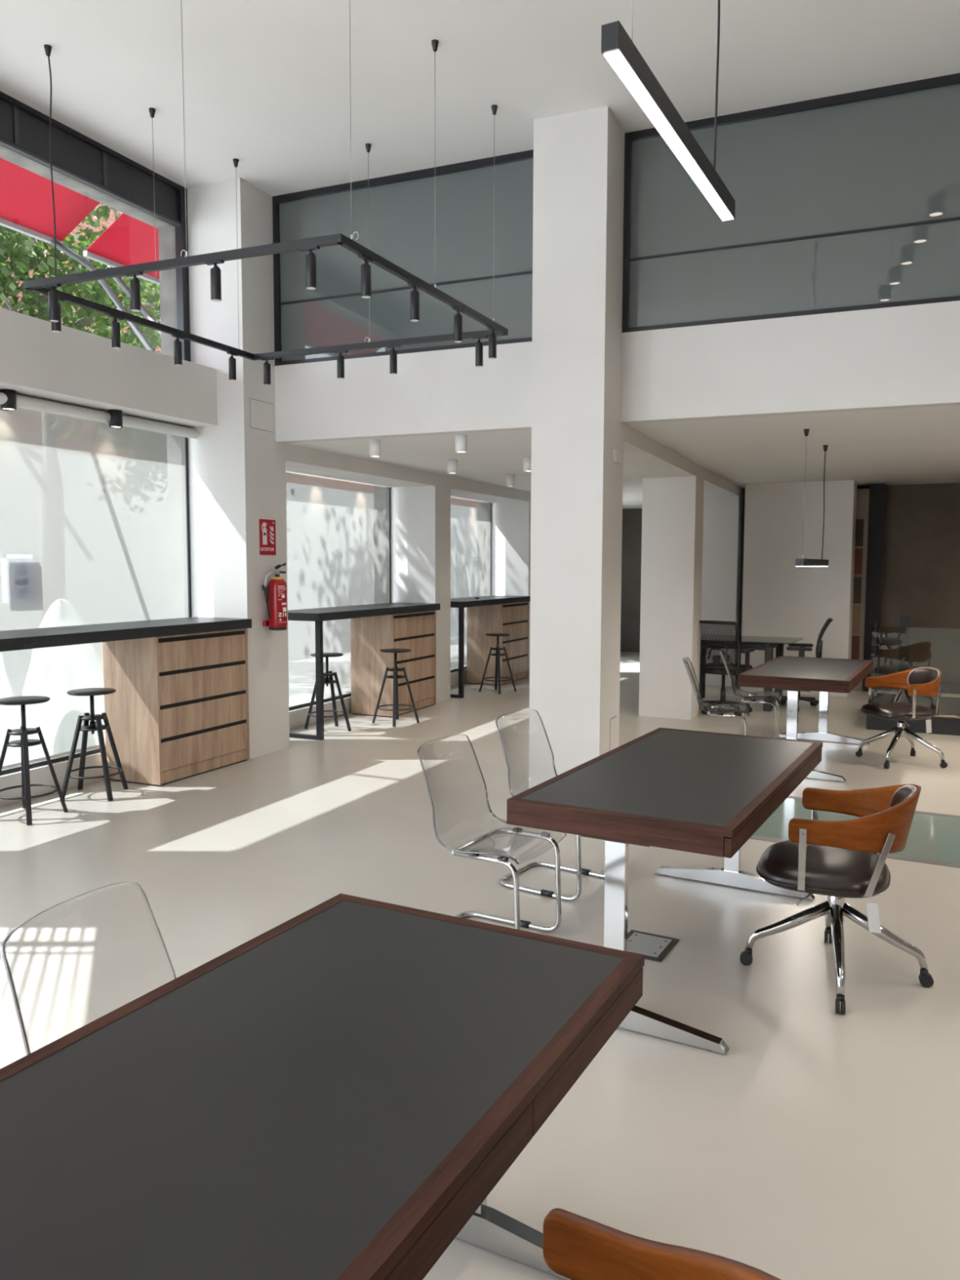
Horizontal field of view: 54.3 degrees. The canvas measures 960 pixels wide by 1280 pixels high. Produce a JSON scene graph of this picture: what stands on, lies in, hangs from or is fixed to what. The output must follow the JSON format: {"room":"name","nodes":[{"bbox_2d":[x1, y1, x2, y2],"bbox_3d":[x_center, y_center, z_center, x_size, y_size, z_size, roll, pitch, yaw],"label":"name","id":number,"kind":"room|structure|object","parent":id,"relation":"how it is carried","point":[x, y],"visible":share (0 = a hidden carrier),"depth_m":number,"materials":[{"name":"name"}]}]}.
{"room":"open-plan office","nodes":[
{"label":"open-plan office","id":0,"kind":"room"},
{"bbox_2d":[0,177,530,806],"bbox_3d":[-1.886,-1.348,8.130,0.780,4.488,20.000,2,5,24],"label":"wall","id":1,"kind":"structure","parent":0,"point":[237,471],"depth_m":7.42,"materials":[{"name":"white paint"}]},
{"bbox_2d":[0,389,17,410],"bbox_3d":[-2.971,-1.512,5.899,0.092,0.118,0.092,2,5,24],"label":"recessed light","id":2,"kind":"object","parent":1,"relation":"in","point":[11,404],"visible":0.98,"depth_m":5.87,"materials":[{"name":"black paint"}]},
{"bbox_2d":[0,91,191,361],"bbox_3d":[-2.946,-2.728,6.045,0.065,1.408,2.998,2,5,24],"label":"window","id":3,"kind":"structure","parent":1,"relation":"in","point":[24,130],"depth_m":6.60,"materials":[{"name":"black metal"}]},
{"bbox_2d":[0,437,191,775],"bbox_3d":[-2.983,-0.369,6.249,0.040,2.453,2.998,2,5,24],"label":"window","id":4,"kind":"structure","parent":1,"relation":"in","point":[15,769],"depth_m":7.51,"materials":[{"name":"black metal"}]},
{"bbox_2d":[0,392,198,769],"bbox_3d":[-2.907,-0.385,6.213,0.126,2.395,2.998,2,5,24],"label":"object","id":5,"kind":"structure","parent":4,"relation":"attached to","point":[93,513],"depth_m":6.48,"materials":[{"name":"clear glass"}]},
{"bbox_2d":[108,408,122,428],"bbox_3d":[-2.591,-1.573,6.659,0.092,0.118,0.092,2,5,24],"label":"recessed light","id":6,"kind":"object","parent":1,"relation":"in","point":[116,421],"visible":1,"depth_m":6.62,"materials":[{"name":"black paint"}]},
{"bbox_2d":[0,146,486,502],"bbox_3d":[-2.155,-1.399,8.248,0.190,4.808,20.000,2,5,24],"label":"trim","id":7,"kind":"structure","parent":1,"relation":"attached to","point":[166,238],"depth_m":7.37,"materials":[{"name":"concrete"}]},
{"bbox_2d":[249,398,273,432],"bbox_3d":[-1.738,-1.790,7.466,0.003,0.228,0.300,2,5,24],"label":"access panel","id":8,"kind":"object","parent":1,"relation":"attached to","point":[261,413],"visible":1,"depth_m":7.46,"materials":[{"name":"plastic"}]},
{"bbox_2d":[258,519,275,555],"bbox_3d":[-1.720,-0.832,7.589,0.004,0.286,0.210,2,5,24],"label":"fire sign","id":9,"kind":"object","parent":1,"relation":"attached to","point":[267,527],"visible":1,"depth_m":7.59,"materials":[{"name":"red plastic"}]},
{"bbox_2d":[262,563,287,630],"bbox_3d":[-1.657,-0.351,7.573,0.256,0.541,0.153,-4,6,-40],"label":"fire extinguisher","id":10,"kind":"object","parent":1,"relation":"attached to","point":[275,593],"visible":1,"depth_m":7.53,"materials":[{"name":"red metal"}]},
{"bbox_2d":[278,586,286,611],"bbox_3d":[-1.590,-0.288,7.544,0.010,0.292,0.076,5,6,44],"label":"print","id":11,"kind":"object","parent":10,"relation":"attached to","point":[282,589],"depth_m":7.53,"materials":[{"name":"white paper"}]},
{"bbox_2d":[288,487,391,711],"bbox_3d":[-1.583,-0.507,9.336,0.040,2.280,2.720,2,5,24],"label":"window","id":12,"kind":"structure","parent":1,"relation":"in","point":[389,488],"depth_m":10.49,"materials":[{"name":"black metal"}]},
{"bbox_2d":[285,472,389,709],"bbox_3d":[-1.553,-0.488,9.294,0.016,2.212,2.605,2,5,24],"label":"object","id":13,"kind":"structure","parent":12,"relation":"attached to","point":[338,538],"depth_m":9.40,"materials":[{"name":"glass"}]},
{"bbox_2d":[450,502,491,672],"bbox_3d":[-0.363,-0.720,12.019,0.040,2.280,2.430,2,5,24],"label":"window","id":14,"kind":"structure","parent":1,"relation":"in","point":[489,503],"depth_m":13.06,"materials":[{"name":"black metal"}]},
{"bbox_2d":[450,497,490,671],"bbox_3d":[-0.333,-0.701,11.977,0.016,2.212,2.315,2,5,24],"label":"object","id":15,"kind":"structure","parent":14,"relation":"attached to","point":[470,520],"depth_m":12.33,"materials":[{"name":"glass"}]},
{"bbox_2d":[0,651,959,1279],"bbox_3d":[2.124,1.107,6.501,9.800,0.120,20.000,2,5,24],"label":"floor","id":16,"kind":"structure","parent":0,"point":[824,1144],"depth_m":3.83,"materials":[{"name":"concrete"}]},
{"bbox_2d":[0,695,67,825],"bbox_3d":[-2.798,0.726,5.757,0.359,0.730,0.359,1,5,16],"label":"bar stool","id":17,"kind":"object","parent":16,"relation":"on","point":[24,742],"visible":1,"depth_m":5.70,"materials":[{"name":"black metal"}]},
{"bbox_2d":[0,881,177,1055],"bbox_3d":[-0.674,0.990,1.989,0.516,0.823,0.470,2,5,20],"label":"chair","id":18,"kind":"object","parent":16,"relation":"on","point":[3,944],"visible":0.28,"depth_m":1.84,"materials":[{"name":"plastic"}]},
{"bbox_2d":[59,687,128,800],"bbox_3d":[-2.601,0.693,6.299,0.359,0.710,0.359,0,5,-3],"label":"bar stool","id":19,"kind":"object","parent":16,"relation":"on","point":[91,692],"visible":0.98,"depth_m":6.22,"materials":[{"name":"black metal"}]},
{"bbox_2d":[0,617,252,651],"bbox_3d":[-2.661,0.493,6.161,0.570,1.130,2.960,2,5,24],"label":"countertop","id":20,"kind":"structure","parent":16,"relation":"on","point":[40,637],"depth_m":6.16,"materials":[{"name":"black laminate"}]},
{"bbox_2d":[102,628,249,786],"bbox_3d":[-2.263,0.459,7.064,0.500,1.055,0.986,2,5,24],"label":"base cabinet","id":21,"kind":"object","parent":16,"relation":"on","point":[178,709],"visible":0.96,"depth_m":6.71,"materials":[{"name":"brown wood"}]},
{"bbox_2d":[0,893,644,1279],"bbox_3d":[-0.392,1.076,1.448,0.786,0.740,1.676,3,5,28],"label":"table","id":22,"kind":"object","parent":16,"relation":"on","point":[344,1091],"visible":1,"depth_m":1.46,"materials":[{"name":"brown wood"}]},
{"bbox_2d":[304,652,351,731],"bbox_3d":[-1.433,0.490,8.792,0.359,0.720,0.359,-3,5,-31],"label":"bar stool","id":23,"kind":"object","parent":16,"relation":"on","point":[326,675],"visible":0.85,"depth_m":8.77,"materials":[{"name":"black metal"}]},
{"bbox_2d":[288,602,439,740],"bbox_3d":[-1.182,0.235,9.414,0.570,1.130,2.345,2,5,24],"label":"bar table","id":24,"kind":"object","parent":16,"relation":"on","point":[318,615],"depth_m":8.37,"materials":[{"name":"black laminate"}]},
{"bbox_2d":[288,602,439,621],"bbox_3d":[-1.180,-0.292,9.371,0.570,0.072,2.345,2,5,24],"label":"countertop","id":25,"kind":"structure","parent":24,"relation":"on","point":[324,614],"depth_m":8.95,"materials":[{"name":"black laminate"}]},
{"bbox_2d":[350,610,435,717],"bbox_3d":[-0.911,0.223,10.036,0.500,1.055,0.960,2,5,24],"label":"base cabinet","id":26,"kind":"object","parent":16,"relation":"on","point":[415,632],"visible":0.85,"depth_m":9.67,"materials":[{"name":"brown wood"}]},
{"bbox_2d":[372,648,419,726],"bbox_3d":[-0.828,0.457,9.196,0.359,0.725,0.359,5,6,44],"label":"bar stool","id":27,"kind":"object","parent":16,"relation":"on","point":[395,704],"visible":1,"depth_m":9.17,"materials":[{"name":"black metal"}]},
{"bbox_2d":[450,595,530,697],"bbox_3d":[-0.002,0.029,12.008,0.570,1.130,2.240,2,5,24],"label":"bar table","id":28,"kind":"object","parent":16,"relation":"on","point":[460,603],"depth_m":10.97,"materials":[{"name":"black laminate"}]},
{"bbox_2d":[450,595,530,608],"bbox_3d":[-0.001,-0.498,11.966,0.570,0.072,2.240,2,5,24],"label":"countertop","id":29,"kind":"structure","parent":28,"relation":"on","point":[460,602],"depth_m":11.74,"materials":[{"name":"black laminate"}]},
{"bbox_2d":[417,733,566,932],"bbox_3d":[0.033,0.839,3.880,0.516,0.823,0.470,3,5,29],"label":"chair","id":30,"kind":"object","parent":16,"relation":"on","point":[503,859],"visible":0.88,"depth_m":3.93,"materials":[{"name":"clear plastic"}]},
{"bbox_2d":[466,601,528,685],"bbox_3d":[0.251,0.021,12.592,0.500,1.055,0.950,2,5,24],"label":"base cabinet","id":31,"kind":"object","parent":16,"relation":"on","point":[513,619],"visible":0.91,"depth_m":12.22,"materials":[{"name":"brown wood"}]},
{"bbox_2d":[479,633,516,693],"bbox_3d":[0.219,0.282,11.499,0.359,0.710,0.359,4,6,40],"label":"bar stool","id":32,"kind":"object","parent":16,"relation":"on","point":[497,654],"visible":1,"depth_m":11.47,"materials":[{"name":"black metal"}]},
{"bbox_2d":[495,709,604,901],"bbox_3d":[0.364,0.783,4.581,0.516,0.823,0.470,3,6,33],"label":"chair","id":33,"kind":"object","parent":16,"relation":"on","point":[579,870],"visible":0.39,"depth_m":4.48,"materials":[{"name":"clear plastic"}]},
{"bbox_2d":[528,106,624,788],"bbox_3d":[0.680,-1.208,6.497,0.508,4.488,0.516,2,5,24],"label":"column","id":34,"kind":"object","parent":16,"relation":"on","point":[576,490],"visible":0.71,"depth_m":6.27,"materials":[{"name":"white paint"}]},
{"bbox_2d":[609,715,616,751],"bbox_3d":[0.943,0.702,6.632,0.004,0.310,0.160,2,5,24],"label":"access panel","id":35,"kind":"object","parent":34,"relation":"attached to","point":[612,721],"visible":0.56,"depth_m":6.62,"materials":[{"name":"plastic"}]},
{"bbox_2d":[613,449,622,464],"bbox_3d":[0.946,-1.259,6.442,0.026,0.084,0.150,2,5,24],"label":"wall switch","id":36,"kind":"object","parent":34,"relation":"attached to","point":[617,455],"visible":1,"depth_m":6.41,"materials":[{"name":"white plastic"}]},
{"bbox_2d":[626,929,679,962],"bbox_3d":[0.677,1.254,3.831,0.210,0.009,0.257,3,5,29],"label":"socket","id":37,"kind":"object","parent":16,"relation":"on","point":[654,947],"visible":0.74,"depth_m":3.83,"materials":[{"name":"silver plastic"}]},
{"bbox_2d":[542,1208,781,1279],"bbox_3d":[0.096,1.100,1.051,0.577,0.757,0.577,-4,6,-39],"label":"swivel armchair","id":38,"kind":"object","parent":16,"relation":"on","point":[575,1246],"visible":1,"depth_m":1.26,"materials":[{"name":"brown wood"}]},
{"bbox_2d":[506,727,822,1054],"bbox_3d":[0.844,0.886,3.850,0.786,0.740,1.676,3,5,29],"label":"table","id":39,"kind":"object","parent":16,"relation":"on","point":[704,793],"visible":0.91,"depth_m":3.33,"materials":[{"name":"brown wood"}]},
{"bbox_2d":[682,657,749,735],"bbox_3d":[1.849,0.563,7.374,0.516,0.823,0.470,1,5,14],"label":"chair","id":40,"kind":"object","parent":16,"relation":"on","point":[736,708],"visible":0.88,"depth_m":7.27,"materials":[{"name":"clear plastic"}]},
{"bbox_2d":[698,620,754,715],"bbox_3d":[2.566,0.275,9.919,0.600,0.992,0.641,3,6,34],"label":"mesh office chair","id":41,"kind":"object","parent":16,"relation":"on","point":[717,667],"visible":0.88,"depth_m":9.73,"materials":[{"name":"black plastic"}]},
{"bbox_2d":[719,648,781,737],"bbox_3d":[2.325,0.506,8.090,0.516,0.823,0.470,2,5,19],"label":"chair","id":42,"kind":"object","parent":16,"relation":"on","point":[748,698],"visible":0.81,"depth_m":7.97,"materials":[{"name":"clear plastic"}]},
{"bbox_2d":[699,634,803,711],"bbox_3d":[2.883,0.352,10.501,1.280,0.747,0.840,3,5,27],"label":"glass desk","id":43,"kind":"object","parent":16,"relation":"on","point":[766,644],"visible":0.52,"depth_m":10.23,"materials":[{"name":"black paint"}]},
{"bbox_2d":[771,617,832,711],"bbox_3d":[3.496,0.253,10.227,0.641,0.992,0.600,2,5,20],"label":"mesh office chair","id":44,"kind":"object","parent":16,"relation":"on","point":[803,646],"visible":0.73,"depth_m":10.11,"materials":[{"name":"black plastic"}]},
{"bbox_2d":[737,655,873,782],"bbox_3d":[2.681,0.587,7.622,0.786,0.740,1.676,3,5,28],"label":"table","id":45,"kind":"object","parent":16,"relation":"on","point":[793,674],"visible":0.77,"depth_m":7.11,"materials":[{"name":"brown wood"}]},
{"bbox_2d":[739,784,933,1014],"bbox_3d":[1.331,0.902,3.557,0.578,0.757,0.583,-3,5,-33],"label":"swivel armchair","id":46,"kind":"object","parent":16,"relation":"on","point":[838,860],"visible":1,"depth_m":3.42,"materials":[{"name":"brown wood"}]},
{"bbox_2d":[750,795,959,867],"bbox_3d":[3.398,1.171,4.991,4.700,0.002,1.130,3,5,29],"label":"floor panel","id":47,"kind":"object","parent":16,"relation":"on","point":[933,838],"depth_m":5.49,"materials":[{"name":"green glass"}]},
{"bbox_2d":[851,488,869,690],"bbox_3d":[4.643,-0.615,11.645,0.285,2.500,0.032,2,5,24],"label":"rack","id":48,"kind":"object","parent":16,"relation":"on","point":[863,495],"visible":0.55,"depth_m":11.59,"materials":[{"name":"beige wood"}]},
{"bbox_2d":[855,666,947,768],"bbox_3d":[3.338,0.597,7.419,0.572,0.757,0.546,0,5,-5],"label":"swivel armchair","id":49,"kind":"object","parent":16,"relation":"on","point":[922,681],"visible":1,"depth_m":7.37,"materials":[{"name":"brown"}]},
{"bbox_2d":[0,0,959,196],"bbox_3d":[0.043,-3.160,1.520,9.800,0.200,9.850,2,5,24],"label":"ceiling","id":50,"kind":"structure","parent":0,"point":[267,82],"depth_m":5.54,"materials":[{"name":"white paint"}]},
{"bbox_2d":[23,0,507,385],"bbox_3d":[-1.186,-2.604,5.707,2.182,1.590,2.093,2,5,24],"label":"track light","id":51,"kind":"object","parent":50,"relation":"hanging from","point":[47,286],"visible":1,"depth_m":5.31,"materials":[{"name":"black paint"}]},
{"bbox_2d":[600,0,735,221],"bbox_3d":[0.676,-2.406,3.076,0.050,1.551,1.402,3,5,27],"label":"lamp","id":52,"kind":"object","parent":50,"relation":"hanging from","point":[617,47],"visible":1,"depth_m":2.94,"materials":[{"name":"black metal"}]},
{"bbox_2d":[275,300,959,443],"bbox_3d":[2.466,-1.773,5.939,8.926,0.606,0.120,2,5,23],"label":"wall","id":53,"kind":"structure","parent":0,"point":[908,356],"depth_m":6.33,"materials":[{"name":"white paint"}]},
{"bbox_2d":[272,149,533,365],"bbox_3d":[-0.555,-2.847,7.117,2.373,1.328,0.080,2,5,23],"label":"window","id":54,"kind":"structure","parent":53,"relation":"in","point":[447,226],"depth_m":7.08,"materials":[{"name":"black glass"}]},
{"bbox_2d":[622,72,959,333],"bbox_3d":[3.783,-2.686,5.285,6.054,1.328,0.080,2,5,23],"label":"window","id":55,"kind":"structure","parent":53,"relation":"in","point":[846,202],"depth_m":5.99,"materials":[{"name":"black glass"}]},
{"bbox_2d":[287,404,959,508],"bbox_3d":[4.126,-1.938,10.669,9.800,0.180,10.340,2,5,24],"label":"ceiling","id":56,"kind":"structure","parent":0,"point":[917,445],"depth_m":8.04,"materials":[{"name":"white paint"}]},
{"bbox_2d":[369,439,381,457],"bbox_3d":[-0.845,-1.545,7.553,0.092,0.132,0.092,2,5,24],"label":"ceiling spotlight","id":57,"kind":"object","parent":56,"relation":"in","point":[375,444],"visible":1,"depth_m":7.51,"materials":[{"name":"white metal"}]},
{"bbox_2d":[447,458,457,474],"bbox_3d":[-0.262,-1.655,8.931,0.092,0.132,0.092,2,5,24],"label":"ceiling spotlight","id":58,"kind":"object","parent":56,"relation":"in","point":[451,463],"visible":1,"depth_m":8.89,"materials":[{"name":"white metal"}]},
{"bbox_2d":[455,434,466,453],"bbox_3d":[-0.145,-1.517,7.237,0.092,0.132,0.092,2,5,24],"label":"ceiling spotlight","id":59,"kind":"object","parent":56,"relation":"in","point":[460,439],"visible":1,"depth_m":7.20,"materials":[{"name":"white metal"}]},
{"bbox_2d":[506,474,514,487],"bbox_3d":[0.339,-1.772,10.411,0.092,0.132,0.092,2,5,24],"label":"ceiling spotlight","id":60,"kind":"object","parent":56,"relation":"in","point":[509,477],"visible":1,"depth_m":10.37,"materials":[{"name":"white metal"}]},
{"bbox_2d":[523,456,531,471],"bbox_3d":[0.450,-1.633,8.697,0.092,0.132,0.092,2,5,24],"label":"ceiling spotlight","id":61,"kind":"object","parent":56,"relation":"in","point":[526,460],"visible":0.83,"depth_m":8.66,"materials":[{"name":"white metal"}]},
{"bbox_2d":[795,428,828,566],"bbox_3d":[2.643,-1.084,7.386,0.060,1.004,1.352,3,5,27],"label":"lamp","id":62,"kind":"object","parent":56,"relation":"hanging from","point":[802,562],"visible":1,"depth_m":7.27,"materials":[{"name":"black metal"}]},
{"bbox_2d":[795,565,827,566],"bbox_3d":[2.642,-0.585,7.426,0.052,0.004,1.328,3,5,27],"label":"diffuser","id":63,"kind":"object","parent":62,"relation":"attached to","point":[796,566],"depth_m":7.19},
{"bbox_2d":[620,508,642,652],"bbox_3d":[3.578,-1.035,16.464,4.100,2.556,0.200,2,5,24],"label":"wall","id":64,"kind":"structure","parent":0,"point":[631,562],"depth_m":16.75,"materials":[{"name":"paint"}]},
{"bbox_2d":[638,475,704,719],"bbox_3d":[1.976,-0.432,9.684,0.553,2.436,0.460,2,5,24],"label":"wall","id":65,"kind":"structure","parent":0,"point":[673,515],"depth_m":9.49,"materials":[{"name":"white paint"}]},
{"bbox_2d":[700,495,743,686],"bbox_3d":[3.146,-0.636,12.253,0.485,2.436,0.460,2,5,24],"label":"wall","id":66,"kind":"structure","parent":0,"point":[723,516],"depth_m":12.03,"materials":[{"name":"white paint"}]},
{"bbox_2d":[740,480,857,697],"bbox_3d":[3.916,-0.635,11.529,1.245,2.556,0.540,2,5,24],"label":"wall","id":67,"kind":"structure","parent":0,"point":[781,598],"depth_m":11.27,"materials":[{"name":"white paint"}]},
{"bbox_2d":[739,483,959,693],"bbox_3d":[6.207,-0.607,11.260,6.400,2.556,0.140,2,5,24],"label":"wall","id":68,"kind":"structure","parent":0,"point":[921,575],"depth_m":11.52,"materials":[{"name":"paint"}]},
{"bbox_2d":[622,423,744,498],"bbox_3d":[2.720,-1.838,11.239,0.573,0.120,9.889,2,5,23],"label":"beam","id":69,"kind":"structure","parent":68,"relation":"attached to","point":[643,457],"depth_m":8.50,"materials":[{"name":"white paint"}]},
{"bbox_2d":[862,483,885,694],"bbox_3d":[4.882,-0.624,11.608,0.170,2.586,0.200,2,5,24],"label":"trim","id":70,"kind":"structure","parent":68,"relation":"attached to","point":[877,491],"depth_m":11.50,"materials":[{"name":"black"}]},
{"bbox_2d":[875,693,959,718],"bbox_3d":[5.926,0.893,9.640,3.470,0.145,3.030,2,5,24],"label":"trim","id":71,"kind":"structure","parent":68,"relation":"attached to","point":[948,705],"depth_m":10.96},
{"bbox_2d":[893,614,911,702],"bbox_3d":[4.969,0.213,10.974,0.180,1.020,0.140,2,5,24],"label":"steel post","id":72,"kind":"object","parent":71,"relation":"on","point":[905,620],"visible":0.82,"depth_m":10.94,"materials":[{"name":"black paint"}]},
{"bbox_2d":[866,619,959,735],"bbox_3d":[5.558,0.378,8.792,3.500,0.985,1.300,2,5,24],"label":"stair railing","id":73,"kind":"object","parent":71,"relation":"on","point":[940,725],"visible":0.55,"depth_m":8.79,"materials":[{"name":"black paint"}]},
{"bbox_2d":[933,714,959,718],"bbox_3d":[4.612,0.798,9.310,0.260,0.090,0.100,2,5,24],"label":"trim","id":74,"kind":"structure","parent":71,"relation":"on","point":[943,716],"depth_m":9.27,"materials":[{"name":"brown wood"}]},
{"bbox_3d":[-2.292,-4.161,8.091,0.110,4.900,20.000,2,5,24],"label":"wall","id":75,"kind":"structure","parent":0,"visible":0},
{"bbox_2d":[0,157,155,351],"bbox_3d":[-4.011,-2.237,5.952,1.206,3.461,5.218,2,5,24],"label":"awning","id":76,"kind":"object","parent":75,"relation":"attached to","point":[26,203],"visible":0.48,"depth_m":7.69,"materials":[{"name":"red fabric"}]},
{"bbox_2d":[83,213,160,335],"bbox_3d":[-1.728,-3.389,10.908,1.206,1.949,6.130,2,5,24],"label":"awning","id":77,"kind":"object","parent":75,"relation":"attached to","point":[128,241],"visible":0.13,"depth_m":8.49,"materials":[{"name":"red fabric"}]},
{"label":"outside","id":78,"kind":"structure","parent":0,"visible":0},
{"bbox_3d":[-9.002,-0.161,23.355,24.380,0.130,55.000,2,5,24],"label":"street","id":79,"kind":"object","parent":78,"visible":0},
{"bbox_2d":[0,202,160,347],"bbox_3d":[-5.115,-3.433,10.813,4.101,8.499,3.687,-3,6,-34],"label":"street tree","id":80,"kind":"object","parent":79,"relation":"on","point":[43,264],"visible":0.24,"depth_m":10.46,"materials":[{"name":"green plant"}]},
{"bbox_2d":[106,275,160,352],"bbox_3d":[-5.971,-4.886,20.357,4.507,9.854,6.158,0,5,2],"label":"street tree","id":81,"kind":"object","parent":79,"relation":"on","point":[144,295],"visible":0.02,"depth_m":19.54,"materials":[{"name":"green plant"}]},
{"bbox_2d":[146,287,299,475],"bbox_3d":[-3.392,-3.818,15.657,3.410,8.498,4.826,2,5,24],"label":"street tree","id":82,"kind":"object","parent":79,"relation":"on","point":[150,290],"visible":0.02,"depth_m":14.24,"materials":[{"name":"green plant"}]},
{"bbox_2d":[0,203,475,501],"bbox_3d":[-6.101,-6.244,32.017,1.100,10.620,46.000,2,5,24],"label":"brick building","id":83,"kind":"structure","parent":79,"relation":"on","point":[111,219],"depth_m":23.05,"materials":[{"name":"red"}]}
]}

